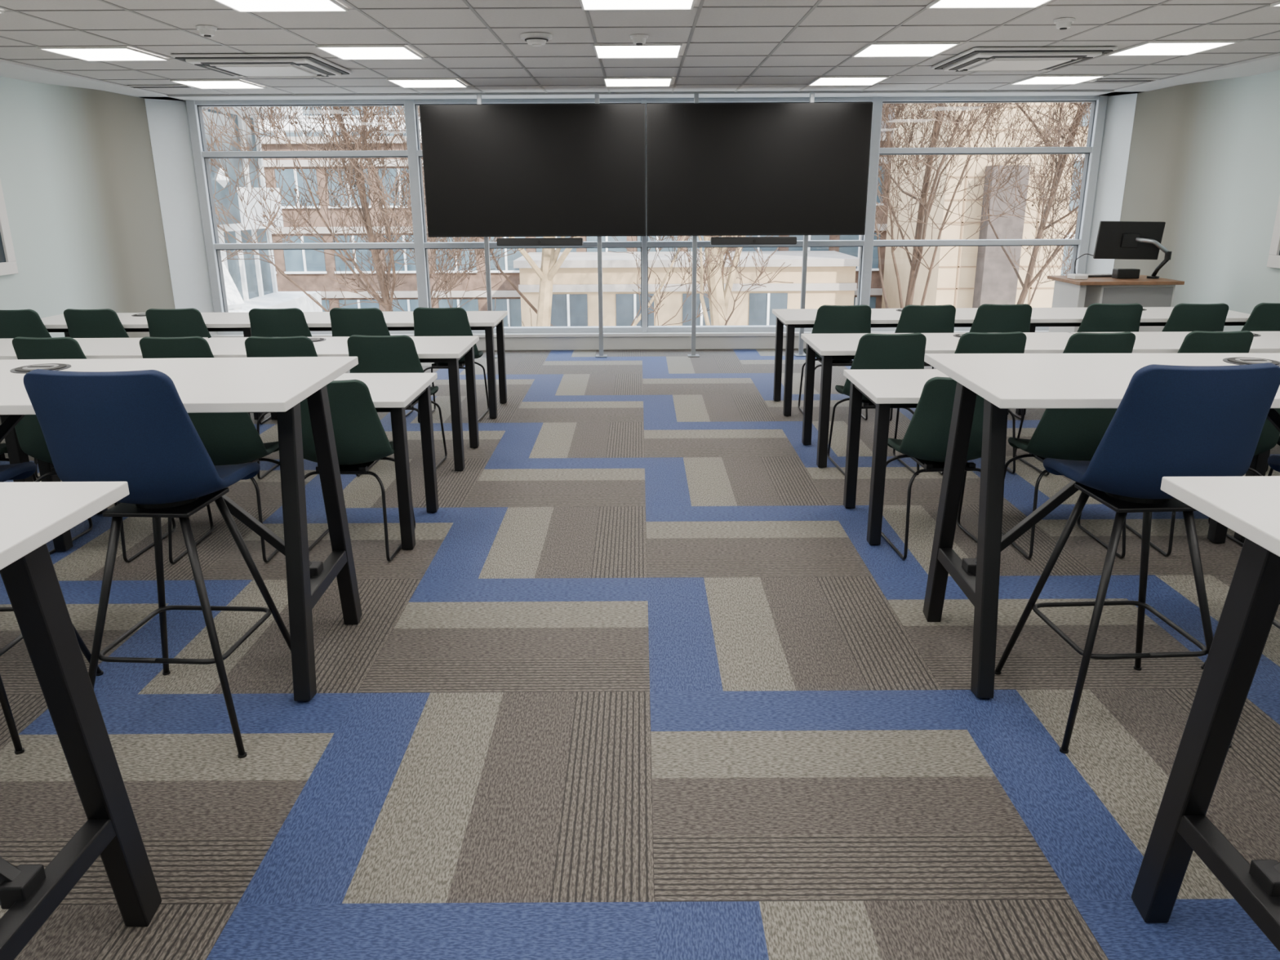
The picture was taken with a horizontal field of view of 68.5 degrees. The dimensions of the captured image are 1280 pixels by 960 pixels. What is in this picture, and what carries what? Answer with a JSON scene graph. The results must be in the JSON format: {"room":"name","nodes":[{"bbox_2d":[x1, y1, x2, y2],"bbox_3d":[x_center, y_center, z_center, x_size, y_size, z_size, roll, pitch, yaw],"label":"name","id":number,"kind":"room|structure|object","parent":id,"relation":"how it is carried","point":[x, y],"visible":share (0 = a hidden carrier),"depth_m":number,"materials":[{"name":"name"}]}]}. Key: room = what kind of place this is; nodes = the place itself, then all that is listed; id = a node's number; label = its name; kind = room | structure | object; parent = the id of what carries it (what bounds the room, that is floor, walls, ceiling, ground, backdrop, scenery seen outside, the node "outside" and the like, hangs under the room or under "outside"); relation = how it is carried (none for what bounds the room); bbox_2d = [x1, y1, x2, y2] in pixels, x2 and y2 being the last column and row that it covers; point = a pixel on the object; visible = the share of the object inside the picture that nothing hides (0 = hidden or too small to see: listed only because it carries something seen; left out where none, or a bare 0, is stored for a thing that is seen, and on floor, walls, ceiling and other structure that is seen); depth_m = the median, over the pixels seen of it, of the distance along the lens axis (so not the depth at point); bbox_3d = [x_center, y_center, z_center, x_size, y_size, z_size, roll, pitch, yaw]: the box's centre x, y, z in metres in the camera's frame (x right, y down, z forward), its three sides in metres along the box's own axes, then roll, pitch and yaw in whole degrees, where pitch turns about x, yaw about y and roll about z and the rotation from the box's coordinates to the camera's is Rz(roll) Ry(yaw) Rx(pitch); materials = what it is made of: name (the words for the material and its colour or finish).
{"room":"classroom","nodes":[
{"label":"classroom","id":0,"kind":"room"},
{"bbox_2d":[0,75,175,337],"bbox_3d":[-5.145,-0.859,4.041,0.400,2.600,12.650,0,17,0],"label":"wall","id":1,"kind":"structure","parent":0,"point":[77,175],"depth_m":8.57,"materials":[{"name":"paint"}]},
{"bbox_2d":[0,178,18,275],"bbox_3d":[-5.179,-1.835,6.530,0.038,0.970,2.380,0,17,0],"label":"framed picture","id":2,"kind":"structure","parent":1,"relation":"in","point":[8,265],"depth_m":7.66,"materials":[{"name":"white plastic"}]},
{"bbox_2d":[0,349,1279,959],"bbox_3d":[0.032,0.351,4.441,10.700,0.001,12.700,0,17,0],"label":"floor","id":3,"kind":"structure","parent":0,"point":[642,682],"depth_m":3.06,"materials":[{"name":"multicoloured carpet"}]},
{"bbox_2d":[0,443,36,481],"bbox_3d":[-3.221,-0.082,4.433,0.480,0.863,0.522,0,17,0],"label":"upholstered chair","id":4,"kind":"object","parent":3,"relation":"on","point":[3,450],"visible":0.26,"depth_m":4.58,"materials":[{"name":"green fabric"}]},
{"bbox_2d":[0,309,52,338],"bbox_3d":[-4.525,-0.877,7.091,0.480,0.863,0.522,0,17,0],"label":"upholstered chair","id":5,"kind":"object","parent":3,"relation":"on","point":[19,322],"visible":0.2,"depth_m":6.78,"materials":[{"name":"green fabric"}]},
{"bbox_2d":[12,337,87,478],"bbox_3d":[-3.414,-0.473,5.732,0.480,0.863,0.522,0,17,2],"label":"upholstered chair","id":6,"kind":"object","parent":3,"relation":"on","point":[24,348],"visible":0.19,"depth_m":5.40,"materials":[{"name":"green fabric"}]},
{"bbox_2d":[0,461,103,754],"bbox_3d":[-2.168,0.206,2.917,0.536,1.181,0.544,-1,17,-3],"label":"bar stool","id":7,"kind":"object","parent":3,"relation":"on","point":[23,470],"visible":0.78,"depth_m":2.93,"materials":[{"name":"metal"}]},
{"bbox_2d":[0,414,107,514],"bbox_3d":[-3.736,-0.095,4.687,1.770,0.749,0.720,0,17,0],"label":"upholstered chair","id":8,"kind":"object","parent":3,"relation":"on","point":[15,455],"visible":0.09,"depth_m":4.36,"materials":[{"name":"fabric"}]},
{"bbox_2d":[0,481,161,959],"bbox_3d":[-1.977,0.624,1.742,1.800,1.060,0.820,0,17,0],"label":"table","id":9,"kind":"object","parent":3,"relation":"on","point":[33,514],"visible":1,"depth_m":1.89,"materials":[{"name":"metal"}]},
{"bbox_2d":[14,414,175,562],"bbox_3d":[-2.591,-0.084,4.430,0.480,0.863,0.522,0,17,1],"label":"upholstered chair","id":10,"kind":"object","parent":3,"relation":"on","point":[31,439],"visible":0.12,"depth_m":4.24,"materials":[{"name":"green fabric"}]},
{"bbox_2d":[63,308,129,337],"bbox_3d":[-3.955,-0.882,7.097,0.480,0.863,0.522,0,17,2],"label":"upholstered chair","id":11,"kind":"object","parent":3,"relation":"on","point":[105,322],"visible":0.34,"depth_m":6.79,"materials":[{"name":"green fabric"}]},
{"bbox_2d":[0,337,208,359],"bbox_3d":[-3.738,-0.485,5.979,1.770,0.749,0.720,0,17,0],"label":"table","id":12,"kind":"object","parent":3,"relation":"on","point":[92,348],"visible":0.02,"depth_m":5.79,"materials":[{"name":"white laminate"}]},
{"bbox_2d":[40,311,264,419],"bbox_3d":[-3.740,-0.895,7.339,1.770,0.749,0.720,0,17,0],"label":"table","id":13,"kind":"object","parent":3,"relation":"on","point":[131,322],"visible":0.32,"depth_m":6.99,"materials":[{"name":"white laminate"}]},
{"bbox_2d":[22,368,291,758],"bbox_3d":[-1.450,0.202,2.917,0.536,1.181,0.544,1,17,3],"label":"bar stool","id":14,"kind":"object","parent":3,"relation":"on","point":[135,428],"visible":0.93,"depth_m":2.64,"materials":[{"name":"blue fabric"}]},
{"bbox_2d":[145,307,211,337],"bbox_3d":[-3.374,-0.885,7.097,0.480,0.863,0.522,-1,17,-3],"label":"upholstered chair","id":15,"kind":"object","parent":3,"relation":"on","point":[175,322],"visible":0.26,"depth_m":6.79,"materials":[{"name":"green fabric"}]},
{"bbox_2d":[0,356,362,702],"bbox_3d":[-1.944,0.165,3.264,1.800,1.060,0.820,-1,17,-1],"label":"table","id":16,"kind":"object","parent":3,"relation":"on","point":[279,385],"visible":0.9,"depth_m":3.15,"materials":[{"name":"white laminate"}]},
{"bbox_2d":[139,336,251,418],"bbox_3d":[-2.682,-0.473,5.720,0.480,0.863,0.522,-1,17,-1],"label":"upholstered chair","id":17,"kind":"object","parent":3,"relation":"on","point":[190,347],"visible":0.23,"depth_m":5.38,"materials":[{"name":"green fabric"}]},
{"bbox_2d":[168,412,279,564],"bbox_3d":[-1.950,-0.081,4.409,0.480,0.863,0.522,-1,17,-1],"label":"upholstered chair","id":18,"kind":"object","parent":3,"relation":"on","point":[228,438],"visible":0.49,"depth_m":4.21,"materials":[{"name":"green fabric"}]},
{"bbox_2d":[36,373,439,551],"bbox_3d":[-1.946,-0.104,4.687,1.770,0.749,0.720,0,17,0],"label":"table","id":19,"kind":"object","parent":3,"relation":"on","point":[392,393],"visible":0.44,"depth_m":4.49,"materials":[{"name":"white laminate"}]},
{"bbox_2d":[248,307,312,424],"bbox_3d":[-2.624,-0.885,7.083,0.480,0.863,0.522,-1,17,-2],"label":"upholstered chair","id":20,"kind":"object","parent":3,"relation":"on","point":[291,322],"visible":0.27,"depth_m":6.77,"materials":[{"name":"green fabric"}]},
{"bbox_2d":[244,336,317,479],"bbox_3d":[-2.072,-0.473,5.709,0.480,0.863,0.522,-1,17,-1],"label":"upholstered chair","id":21,"kind":"object","parent":3,"relation":"on","point":[255,346],"visible":0.17,"depth_m":5.37,"materials":[{"name":"green fabric"}]},
{"bbox_2d":[205,336,479,471],"bbox_3d":[-1.948,-0.494,5.979,1.770,0.749,0.720,0,17,0],"label":"table","id":22,"kind":"object","parent":3,"relation":"on","point":[449,349],"visible":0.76,"depth_m":5.78,"materials":[{"name":"white laminate"}]},
{"bbox_2d":[300,379,415,561],"bbox_3d":[-1.371,-0.089,4.424,0.480,0.863,0.522,0,17,2],"label":"upholstered chair","id":23,"kind":"object","parent":3,"relation":"on","point":[361,439],"visible":0.53,"depth_m":4.19,"materials":[{"name":"green fabric"}]},
{"bbox_2d":[329,307,413,416],"bbox_3d":[-2.026,-0.887,7.079,0.480,0.863,0.522,1,17,4],"label":"upholstered chair","id":24,"kind":"object","parent":3,"relation":"on","point":[344,322],"visible":0.35,"depth_m":6.76,"materials":[{"name":"green fabric"}]},
{"bbox_2d":[271,311,507,419],"bbox_3d":[-1.950,-0.904,7.339,1.770,0.749,0.720,0,17,0],"label":"table","id":25,"kind":"object","parent":3,"relation":"on","point":[487,321],"visible":0.41,"depth_m":7.12,"materials":[{"name":"white laminate"}]},
{"bbox_2d":[346,334,447,476],"bbox_3d":[-1.484,-0.484,5.737,0.480,0.863,0.522,1,17,3],"label":"upholstered chair","id":26,"kind":"object","parent":3,"relation":"on","point":[375,353],"visible":0.42,"depth_m":5.43,"materials":[{"name":"green fabric"}]},
{"bbox_2d":[413,306,488,422],"bbox_3d":[-1.426,-0.890,7.079,0.480,0.863,0.522,1,17,3],"label":"upholstered chair","id":27,"kind":"object","parent":3,"relation":"on","point":[428,322],"visible":0.53,"depth_m":6.78,"materials":[{"name":"green fabric"}]},
{"bbox_2d":[418,93,645,358],"bbox_3d":[-1.032,-2.518,9.500,2.183,2.576,0.213,0,17,0],"label":"display screen","id":28,"kind":"object","parent":3,"relation":"on","point":[505,170],"visible":0.86,"depth_m":9.24,"materials":[{"name":"metal"}]},
{"bbox_2d":[496,237,582,246],"bbox_3d":[-1.002,-2.386,9.425,0.860,0.075,0.103,0,17,0],"label":"bar","id":29,"kind":"object","parent":28,"relation":"attached to","point":[530,241],"visible":1,"depth_m":9.38,"materials":[{"name":"metal"}]},
{"bbox_2d":[646,92,872,356],"bbox_3d":[1.159,-2.530,9.500,2.186,2.576,0.213,0,17,0],"label":"display screen","id":30,"kind":"object","parent":3,"relation":"on","point":[713,169],"visible":0.98,"depth_m":9.24,"materials":[{"name":"metal"}]},
{"bbox_2d":[710,236,796,244],"bbox_3d":[1.137,-2.397,9.425,0.860,0.075,0.103,0,17,0],"label":"bar","id":31,"kind":"object","parent":30,"relation":"attached to","point":[713,240],"visible":1,"depth_m":9.39,"materials":[{"name":"metal"}]},
{"bbox_2d":[798,304,871,420],"bbox_3d":[1.475,-0.911,7.100,0.480,0.863,0.522,0,17,0],"label":"upholstered chair","id":32,"kind":"object","parent":3,"relation":"on","point":[829,319],"visible":0.38,"depth_m":6.80,"materials":[{"name":"green fabric"}]},
{"bbox_2d":[827,333,926,475],"bbox_3d":[1.439,-0.489,5.703,0.480,0.863,0.522,-1,17,-3],"label":"upholstered chair","id":33,"kind":"object","parent":3,"relation":"on","point":[873,351],"visible":0.53,"depth_m":5.41,"materials":[{"name":"green fabric"}]},
{"bbox_2d":[772,307,1008,416],"bbox_3d":[1.955,-0.934,7.368,1.770,0.749,0.720,0,17,0],"label":"table","id":34,"kind":"object","parent":3,"relation":"on","point":[793,318],"visible":0.45,"depth_m":7.14,"materials":[{"name":"white laminate"}]},
{"bbox_2d":[875,304,955,421],"bbox_3d":[2.076,-0.909,7.080,0.480,0.863,0.522,-1,17,-1],"label":"upholstered chair","id":35,"kind":"object","parent":3,"relation":"on","point":[913,318],"visible":0.27,"depth_m":6.77,"materials":[{"name":"green fabric"}]},
{"bbox_2d":[880,376,983,559],"bbox_3d":[1.421,-0.102,4.418,0.480,0.863,0.522,-1,17,-3],"label":"upholstered chair","id":36,"kind":"object","parent":3,"relation":"on","point":[925,440],"visible":0.56,"depth_m":4.20,"materials":[{"name":"green fabric"}]},
{"bbox_2d":[800,332,1073,467],"bbox_3d":[1.957,-0.523,6.008,1.770,0.749,0.720,0,17,0],"label":"table","id":37,"kind":"object","parent":3,"relation":"on","point":[839,346],"visible":0.52,"depth_m":5.82,"materials":[{"name":"white laminate"}]},
{"bbox_2d":[938,331,1026,475],"bbox_3d":[2.028,-0.501,5.731,0.480,0.863,0.522,-1,17,-2],"label":"upholstered chair","id":38,"kind":"object","parent":3,"relation":"on","point":[969,342],"visible":0.23,"depth_m":5.40,"materials":[{"name":"green fabric"}]},
{"bbox_2d":[968,303,1032,419],"bbox_3d":[2.644,-0.920,7.107,0.480,0.863,0.522,0,17,2],"label":"upholstered chair","id":39,"kind":"object","parent":3,"relation":"on","point":[988,318],"visible":0.34,"depth_m":6.79,"materials":[{"name":"green fabric"}]},
{"bbox_2d":[843,368,1227,545],"bbox_3d":[1.959,-0.133,4.716,1.770,0.749,0.720,0,17,0],"label":"table","id":40,"kind":"object","parent":3,"relation":"on","point":[886,388],"visible":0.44,"depth_m":4.53,"materials":[{"name":"white laminate"}]},
{"bbox_2d":[1001,408,1125,559],"bbox_3d":[2.010,-0.102,4.410,0.480,0.863,0.522,0,17,0],"label":"upholstered chair","id":41,"kind":"object","parent":3,"relation":"on","point":[1061,433],"visible":0.61,"depth_m":4.20,"materials":[{"name":"green fabric"}]},
{"bbox_2d":[1015,331,1135,475],"bbox_3d":[2.639,-0.495,5.701,0.480,0.863,0.522,-1,17,-3],"label":"upholstered chair","id":42,"kind":"object","parent":3,"relation":"on","point":[1079,342],"visible":0.19,"depth_m":5.37,"materials":[{"name":"green fabric"}]},
{"bbox_2d":[923,352,1279,698],"bbox_3d":[1.961,0.144,3.264,1.800,1.060,0.820,0,17,1],"label":"table","id":43,"kind":"object","parent":3,"relation":"on","point":[1004,381],"visible":0.86,"depth_m":3.15,"materials":[{"name":"white laminate"}]},
{"bbox_2d":[1076,302,1142,332],"bbox_3d":[3.444,-0.923,7.104,0.480,0.863,0.522,1,17,4],"label":"upholstered chair","id":44,"kind":"object","parent":3,"relation":"on","point":[1098,317],"visible":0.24,"depth_m":6.79,"materials":[{"name":"green fabric"}]},
{"bbox_2d":[1047,275,1184,333],"bbox_3d":[4.233,-1.374,8.533,0.900,0.894,0.680,0,17,0],"label":"desk","id":45,"kind":"object","parent":3,"relation":"on","point":[1068,292],"visible":0.32,"depth_m":8.18,"materials":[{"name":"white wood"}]},
{"bbox_2d":[1066,253,1093,279],"bbox_3d":[3.911,-1.889,8.315,0.182,0.218,0.160,0,17,0],"label":"camera","id":46,"kind":"object","parent":45,"relation":"on","point":[1075,276],"visible":1,"depth_m":8.30,"materials":[{"name":"white plastic"}]},
{"bbox_2d":[1085,273,1111,277],"bbox_3d":[4.120,-1.860,8.554,0.400,0.023,0.120,-2,17,-5],"label":"keyboard","id":47,"kind":"object","parent":45,"relation":"on","point":[1091,275],"visible":0.65,"depth_m":8.50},
{"bbox_2d":[1093,221,1172,278],"bbox_3d":[4.333,-2.022,8.268,0.606,0.494,0.215,0,17,0],"label":"computer monitor","id":48,"kind":"object","parent":45,"relation":"on","point":[1123,240],"visible":1,"depth_m":8.26,"materials":[{"name":"plastic"}]},
{"bbox_2d":[1015,306,1250,415],"bbox_3d":[3.745,-0.943,7.368,1.770,0.749,0.720,0,17,0],"label":"table","id":49,"kind":"object","parent":3,"relation":"on","point":[1151,316],"visible":0.23,"depth_m":7.01,"materials":[{"name":"white laminate"}]},
{"bbox_2d":[995,362,1279,753],"bbox_3d":[1.527,0.186,2.917,0.536,1.181,0.544,-1,17,-3],"label":"bar stool","id":50,"kind":"object","parent":3,"relation":"on","point":[1169,420],"visible":0.96,"depth_m":2.64,"materials":[{"name":"blue fabric"}]},
{"bbox_2d":[1071,331,1279,353],"bbox_3d":[3.747,-0.533,6.008,1.770,0.749,0.720,0,17,0],"label":"table","id":51,"kind":"object","parent":3,"relation":"on","point":[1151,342],"visible":0.1,"depth_m":5.80,"materials":[{"name":"white laminate"}]},
{"bbox_2d":[1161,302,1228,331],"bbox_3d":[4.044,-0.919,7.080,0.480,0.863,0.522,0,17,2],"label":"upholstered chair","id":52,"kind":"object","parent":3,"relation":"on","point":[1183,317],"visible":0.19,"depth_m":6.77,"materials":[{"name":"green fabric"}]},
{"bbox_2d":[1125,408,1279,556],"bbox_3d":[2.669,-0.110,4.424,0.480,0.863,0.522,0,17,2],"label":"upholstered chair","id":53,"kind":"object","parent":3,"relation":"on","point":[1269,436],"visible":0.09,"depth_m":4.27,"materials":[{"name":"green fabric"}]},
{"bbox_2d":[1131,475,1279,951],"bbox_3d":[2.001,0.605,1.737,1.800,1.060,0.820,0,17,0],"label":"table","id":54,"kind":"object","parent":3,"relation":"on","point":[1249,506],"visible":1,"depth_m":1.90,"materials":[{"name":"metal"}]},
{"bbox_2d":[1177,330,1253,353],"bbox_3d":[3.337,-0.507,5.730,0.480,0.863,0.522,0,17,0],"label":"upholstered chair","id":55,"kind":"object","parent":3,"relation":"on","point":[1196,341],"visible":0.23,"depth_m":5.39,"materials":[{"name":"green fabric"}]},
{"bbox_2d":[1200,454,1279,669],"bbox_3d":[2.250,0.183,2.917,0.536,1.181,0.544,1,17,3],"label":"bar stool","id":56,"kind":"object","parent":3,"relation":"on","point":[1273,461],"visible":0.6,"depth_m":3.06,"materials":[{"name":"blue fabric"}]},
{"bbox_2d":[1233,449,1270,542],"bbox_3d":[3.749,-0.142,4.716,1.770,0.749,0.720,0,17,0],"label":"upholstered chair","id":57,"kind":"object","parent":3,"relation":"on","point":[1259,463],"visible":0.15,"depth_m":4.42,"materials":[{"name":"green fabric"}]},
{"bbox_2d":[1240,302,1279,331],"bbox_3d":[4.607,-0.927,7.098,0.480,0.863,0.522,-1,17,-3],"label":"upholstered chair","id":58,"kind":"object","parent":3,"relation":"on","point":[1264,317],"visible":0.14,"depth_m":6.79,"materials":[{"name":"green fabric"}]},
{"bbox_2d":[0,0,1279,101],"bbox_3d":[0.019,-2.186,3.675,10.700,0.140,12.700,0,17,0],"label":"ceiling","id":59,"kind":"structure","parent":0,"point":[731,48],"depth_m":6.26,"materials":[{"name":"tile"}]},
{"bbox_2d":[37,46,168,61],"bbox_3d":[-3.736,-2.981,6.584,0.596,0.012,0.596,0,17,0],"label":"ceiling light panel","id":60,"kind":"object","parent":59,"relation":"in","point":[85,53],"depth_m":6.54,"materials":[{"name":"plastic"}]},
{"bbox_2d":[125,84,195,88],"bbox_3d":[-4.349,-3.565,8.527,0.560,0.010,0.140,0,17,0],"label":"ceiling vent","id":61,"kind":"object","parent":59,"relation":"in","point":[166,86],"visible":0.96,"depth_m":8.49,"materials":[{"name":"white plastic"}]},
{"bbox_2d":[195,25,217,37],"bbox_3d":[-2.584,-2.675,5.613,0.120,0.052,0.120,0,17,0],"label":"sensor","id":62,"kind":"object","parent":59,"relation":"attached to","point":[207,31],"visible":1,"depth_m":5.58,"materials":[{"name":"white plastic"}]},
{"bbox_2d":[169,79,266,88],"bbox_3d":[-3.738,-3.519,8.364,0.596,0.012,0.596,0,17,0],"label":"ceiling light panel","id":63,"kind":"object","parent":59,"relation":"in","point":[221,83],"depth_m":8.35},
{"bbox_2d":[169,53,352,77],"bbox_3d":[-2.816,-3.121,7.117,1.000,0.060,1.000,0,17,0],"label":"air conditioning unit","id":64,"kind":"object","parent":59,"relation":"attached to","point":[307,64],"visible":1,"depth_m":6.85,"materials":[{"name":"white plastic"}]},
{"bbox_2d":[213,0,348,12],"bbox_3d":[-1.873,-2.454,4.803,0.596,0.012,0.596,0,17,0],"label":"ceiling light panel","id":65,"kind":"object","parent":59,"relation":"in","point":[240,6],"depth_m":4.95,"materials":[{"name":"plastic"}]},
{"bbox_2d":[315,44,423,59],"bbox_3d":[-1.876,-2.991,6.584,0.596,0.012,0.596,0,17,0],"label":"ceiling light panel","id":66,"kind":"object","parent":59,"relation":"in","point":[357,51],"depth_m":6.55,"materials":[{"name":"plastic"}]},
{"bbox_2d":[386,78,467,88],"bbox_3d":[-1.878,-3.529,8.364,0.596,0.012,0.596,0,17,0],"label":"ceiling light panel","id":67,"kind":"object","parent":59,"relation":"in","point":[403,82],"depth_m":8.32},
{"bbox_2d":[520,32,552,46],"bbox_3d":[-0.655,-2.781,5.949,0.200,0.062,0.200,0,17,0],"label":"smoke detector","id":68,"kind":"object","parent":59,"relation":"attached to","point":[535,39],"visible":1,"depth_m":5.90,"materials":[{"name":"white plastic"}]},
{"bbox_2d":[579,0,695,10],"bbox_3d":[-0.013,-2.463,4.803,0.596,0.012,0.596,0,17,0],"label":"ceiling light panel","id":69,"kind":"object","parent":59,"relation":"in","point":[586,5],"depth_m":4.97,"materials":[{"name":"plastic"}]},
{"bbox_2d":[603,77,672,86],"bbox_3d":[-0.019,-3.539,8.364,0.596,0.012,0.596,0,17,0],"label":"ceiling light panel","id":70,"kind":"object","parent":59,"relation":"in","point":[609,82],"depth_m":8.34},
{"bbox_2d":[593,43,682,58],"bbox_3d":[-0.016,-3.001,6.584,0.596,0.012,0.596,0,17,0],"label":"ceiling light panel","id":71,"kind":"object","parent":59,"relation":"in","point":[669,50],"depth_m":6.55,"materials":[{"name":"plastic"}]},
{"bbox_2d":[630,34,648,44],"bbox_3d":[-0.005,-2.804,5.996,0.120,0.052,0.120,0,17,0],"label":"sensor","id":72,"kind":"object","parent":59,"relation":"attached to","point":[637,39],"visible":1,"depth_m":5.96,"materials":[{"name":"white plastic"}]},
{"bbox_2d":[807,75,888,85],"bbox_3d":[1.841,-3.548,8.364,0.596,0.012,0.596,0,17,0],"label":"ceiling light panel","id":73,"kind":"object","parent":59,"relation":"in","point":[845,80],"depth_m":8.34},
{"bbox_2d":[851,42,959,57],"bbox_3d":[1.844,-3.011,6.584,0.596,0.012,0.596,0,17,0],"label":"ceiling light panel","id":74,"kind":"object","parent":59,"relation":"in","point":[873,49],"depth_m":6.55,"materials":[{"name":"plastic"}]},
{"bbox_2d":[926,0,1052,8],"bbox_3d":[1.847,-2.473,4.803,0.596,0.012,0.596,0,17,0],"label":"ceiling light panel","id":75,"kind":"object","parent":59,"relation":"in","point":[936,3],"depth_m":5.00,"materials":[{"name":"plastic"}]},
{"bbox_2d":[931,46,1117,71],"bbox_3d":[2.814,-3.116,7.003,1.000,0.060,1.000,0,17,0],"label":"air conditioning unit","id":76,"kind":"object","parent":59,"relation":"attached to","point":[975,59],"visible":1,"depth_m":6.74,"materials":[{"name":"white plastic"}]},
{"bbox_2d":[1009,75,1105,84],"bbox_3d":[3.701,-3.558,8.364,0.596,0.012,0.596,0,17,0],"label":"ceiling light panel","id":77,"kind":"object","parent":59,"relation":"in","point":[1037,79],"depth_m":8.33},
{"bbox_2d":[1053,17,1075,30],"bbox_3d":[2.486,-2.672,5.517,0.120,0.052,0.120,0,17,0],"label":"sensor","id":78,"kind":"object","parent":59,"relation":"attached to","point":[1062,24],"visible":1,"depth_m":5.48,"materials":[{"name":"white plastic"}]},
{"bbox_2d":[1089,79,1159,81],"bbox_3d":[4.341,-3.582,8.431,0.560,0.010,0.140,0,17,0],"label":"ceiling vent","id":79,"kind":"object","parent":59,"relation":"in","point":[1095,80],"visible":1,"depth_m":8.39,"materials":[{"name":"white plastic"}]},
{"bbox_2d":[1106,40,1237,55],"bbox_3d":[3.704,-3.020,6.584,0.596,0.012,0.596,0,17,0],"label":"ceiling light panel","id":80,"kind":"object","parent":59,"relation":"in","point":[1150,47],"depth_m":6.54,"materials":[{"name":"plastic"}]},
{"bbox_2d":[144,93,1137,336],"bbox_3d":[0.016,-2.746,9.993,10.600,2.720,0.480,0,17,0],"label":"wall","id":81,"kind":"structure","parent":0,"point":[167,119],"depth_m":9.80,"materials":[{"name":"paint"}]},
{"bbox_2d":[211,330,1048,351],"bbox_3d":[0.072,-1.526,10.335,9.500,0.184,0.129,0,17,0],"label":"trim","id":82,"kind":"structure","parent":81,"relation":"attached to","point":[611,340],"depth_m":10.30,"materials":[{"name":"white plastic"}]},
{"bbox_2d":[185,95,1107,334],"bbox_3d":[0.075,-2.788,10.048,9.474,2.432,0.150,0,17,0],"label":"window","id":83,"kind":"structure","parent":81,"relation":"in","point":[201,155],"depth_m":9.92,"materials":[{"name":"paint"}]},
{"bbox_2d":[1113,70,1279,331],"bbox_3d":[5.195,-0.913,4.041,0.400,2.600,12.650,0,17,0],"label":"wall","id":84,"kind":"structure","parent":0,"point":[1204,157],"depth_m":8.51,"materials":[{"name":"paint"}]},
{"bbox_2d":[1266,195,1279,268],"bbox_3d":[5.219,-1.889,6.530,0.038,0.970,2.380,0,17,0],"label":"window","id":85,"kind":"structure","parent":84,"relation":"in","point":[1273,260],"depth_m":7.69,"materials":[{"name":"white plastic"}]},
{"label":"outside","id":86,"kind":"structure","parent":0,"visible":0},
{"bbox_3d":[-0.016,-8.698,65.899,180.000,0.200,108.800,0,17,0],"label":"ground","id":87,"kind":"structure","parent":86,"visible":0},
{"bbox_2d":[201,106,322,312],"bbox_3d":[-17.855,-6.721,25.154,16.300,18.146,5.900,0,17,0],"label":"concrete building","id":88,"kind":"structure","parent":87,"relation":"on","point":[250,284],"depth_m":25.82,"materials":[{"name":"white concrete"}]},
{"bbox_2d":[257,106,421,137],"bbox_3d":[-20.064,-17.934,64.489,28.400,18.500,10.500,0,17,0],"label":"office building","id":89,"kind":"structure","parent":87,"relation":"on","point":[286,128],"depth_m":58.03,"materials":[{"name":"white concrete"}]},
{"bbox_2d":[202,106,528,311],"bbox_3d":[-7.512,-7.029,20.250,14.586,23.072,9.639,16,23,43],"label":"bare tree","id":90,"kind":"object","parent":87,"relation":"on","point":[355,172],"visible":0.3,"depth_m":20.35,"materials":[{"name":"brown plant"}]},
{"bbox_2d":[348,106,573,314],"bbox_3d":[-2.263,-10.645,28.100,13.138,25.427,13.870,0,17,0],"label":"bare tree","id":91,"kind":"object","parent":87,"relation":"on","point":[508,280],"visible":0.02,"depth_m":28.53,"materials":[{"name":"brown plant"}]},
{"bbox_2d":[400,170,740,326],"bbox_3d":[-1.102,-6.124,20.415,8.552,21.227,10.264,7,18,22],"label":"bare tree","id":92,"kind":"object","parent":87,"relation":"on","point":[550,265],"visible":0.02,"depth_m":19.98,"materials":[{"name":"brown plant"}]},
{"bbox_2d":[260,133,893,326],"bbox_3d":[-5.779,-11.184,50.880,42.900,13.300,12.500,0,17,0],"label":"brick office building","id":93,"kind":"structure","parent":87,"relation":"on","point":[307,268],"depth_m":44.76,"materials":[{"name":"brown brick"}]},
{"bbox_2d":[513,250,859,326],"bbox_3d":[1.998,-6.063,42.776,14.400,8.100,6.000,0,17,0],"label":"building","id":94,"kind":"structure","parent":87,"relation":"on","point":[830,274],"depth_m":39.41,"materials":[{"name":"beige concrete"}]},
{"bbox_2d":[672,235,793,325],"bbox_3d":[1.993,-5.850,21.305,10.133,20.126,11.023,-15,22,-40],"label":"bare tree","id":95,"kind":"object","parent":87,"relation":"on","point":[718,297],"visible":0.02,"depth_m":20.72,"materials":[{"name":"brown plant"}]},
{"bbox_2d":[880,104,895,133],"bbox_3d":[22.681,-18.920,62.169,14.900,21.300,10.500,0,17,0],"label":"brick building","id":96,"kind":"structure","parent":87,"relation":"on","point":[890,117],"depth_m":58.32,"materials":[{"name":"brick"}]},
{"bbox_2d":[874,102,1086,308],"bbox_3d":[6.754,-7.940,22.575,9.307,23.342,15.669,-9,19,-27],"label":"bare tree","id":97,"kind":"object","parent":87,"relation":"on","point":[925,206],"visible":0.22,"depth_m":22.37,"materials":[{"name":"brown plant"}]},
{"bbox_2d":[881,102,1091,308],"bbox_3d":[16.570,-11.418,37.944,10.800,21.000,8.800,0,17,0],"label":"tower building","id":98,"kind":"structure","parent":87,"relation":"on","point":[966,277],"depth_m":34.83,"materials":[{"name":"concrete"}]},
{"bbox_2d":[897,102,1091,305],"bbox_3d":[12.091,-8.081,26.439,10.732,21.337,12.318,-16,23,-42],"label":"bare tree","id":99,"kind":"object","parent":87,"relation":"on","point":[1059,167],"visible":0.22,"depth_m":25.71,"materials":[{"name":"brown plant"}]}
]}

